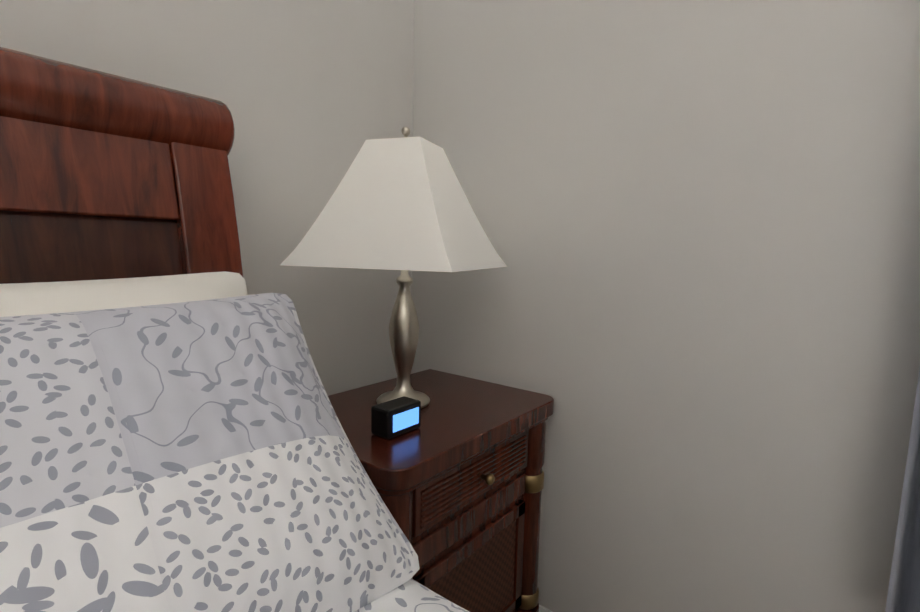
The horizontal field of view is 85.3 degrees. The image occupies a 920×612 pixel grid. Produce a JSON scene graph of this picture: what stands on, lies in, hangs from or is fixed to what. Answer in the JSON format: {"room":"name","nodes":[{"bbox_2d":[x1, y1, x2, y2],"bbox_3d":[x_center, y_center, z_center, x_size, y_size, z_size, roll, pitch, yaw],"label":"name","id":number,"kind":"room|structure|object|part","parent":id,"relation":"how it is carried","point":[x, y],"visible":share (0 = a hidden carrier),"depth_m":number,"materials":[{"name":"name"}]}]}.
{"room":"bedroom","nodes":[
{"label":"bedroom","id":0,"kind":"room"},
{"bbox_2d":[0,0,415,395],"bbox_3d":[-1.285,-0.262,0.383,0.200,2.700,3.390,6,8,38],"label":"wall","id":1,"kind":"structure","parent":0,"point":[303,84],"depth_m":1.28,"materials":[{"name":"white paint"}]},
{"bbox_2d":[412,0,919,611],"bbox_3d":[1.347,-0.228,0.597,4.076,2.700,0.200,6,8,38],"label":"wall","id":2,"kind":"structure","parent":0,"point":[692,308],"depth_m":1.14,"materials":[{"name":"white paint"}]},
{"bbox_2d":[539,605,552,611],"bbox_3d":[1.252,1.054,0.659,3.674,0.133,0.016,6,8,38],"label":"baseboard","id":3,"kind":"structure","parent":2,"relation":"attached to","point":[542,609],"depth_m":1.43,"materials":[{"name":"white"}]},
{"bbox_2d":[885,370,919,611],"bbox_3d":[1.266,-0.164,0.450,1.338,1.602,0.137,6,8,38],"label":"curtain","id":4,"kind":"object","parent":2,"relation":"attached to","point":[903,595],"visible":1,"depth_m":0.89,"materials":[{"name":"grey fabric"}]},
{"bbox_3d":[0.202,1.309,-0.649,4.076,0.120,3.800,6,8,38],"label":"floor","id":5,"kind":"structure","parent":0,"visible":0},
{"bbox_2d":[0,47,469,611],"bbox_3d":[-0.113,0.474,-0.247,2.308,1.433,1.624,6,8,38],"label":"bed","id":6,"kind":"object","parent":5,"relation":"on","point":[174,437],"visible":1,"depth_m":0.56,"materials":[{"name":"white fabric"}]},
{"bbox_2d":[328,369,553,611],"bbox_3d":[-0.113,0.631,1.291,0.467,0.770,0.614,6,8,38],"label":"nightstand","id":7,"kind":"object","parent":5,"relation":"on","point":[456,477],"visible":0.67,"depth_m":1.17,"materials":[{"name":"brown wood"}]},
{"bbox_2d":[280,127,506,407],"bbox_3d":[-0.136,-0.091,1.226,0.410,0.676,0.410,4,7,20],"label":"lamp","id":8,"kind":"object","parent":7,"relation":"on","point":[403,205],"visible":0.92,"depth_m":1.10,"materials":[{"name":"white fabric"}]},
{"bbox_3d":[-0.133,-0.242,1.209,0.517,0.290,0.517,6,8,38],"label":"lamp shade","id":9,"kind":"part","parent":8,"relation":"part of","materials":[{"name":"white fabric"}]},
{"bbox_2d":[371,396,420,438],"bbox_3d":[-0.135,0.237,1.065,0.057,0.062,0.100,6,8,38],"label":"alarm clock","id":10,"kind":"object","parent":7,"relation":"on","point":[393,418],"visible":1,"depth_m":1.04,"materials":[{"name":"black plastic"}]},
{"bbox_3d":[0.031,0.682,1.182,0.005,0.230,0.360,6,8,38],"label":"woven panel","id":11,"kind":"part","parent":7,"relation":"part of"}
]}

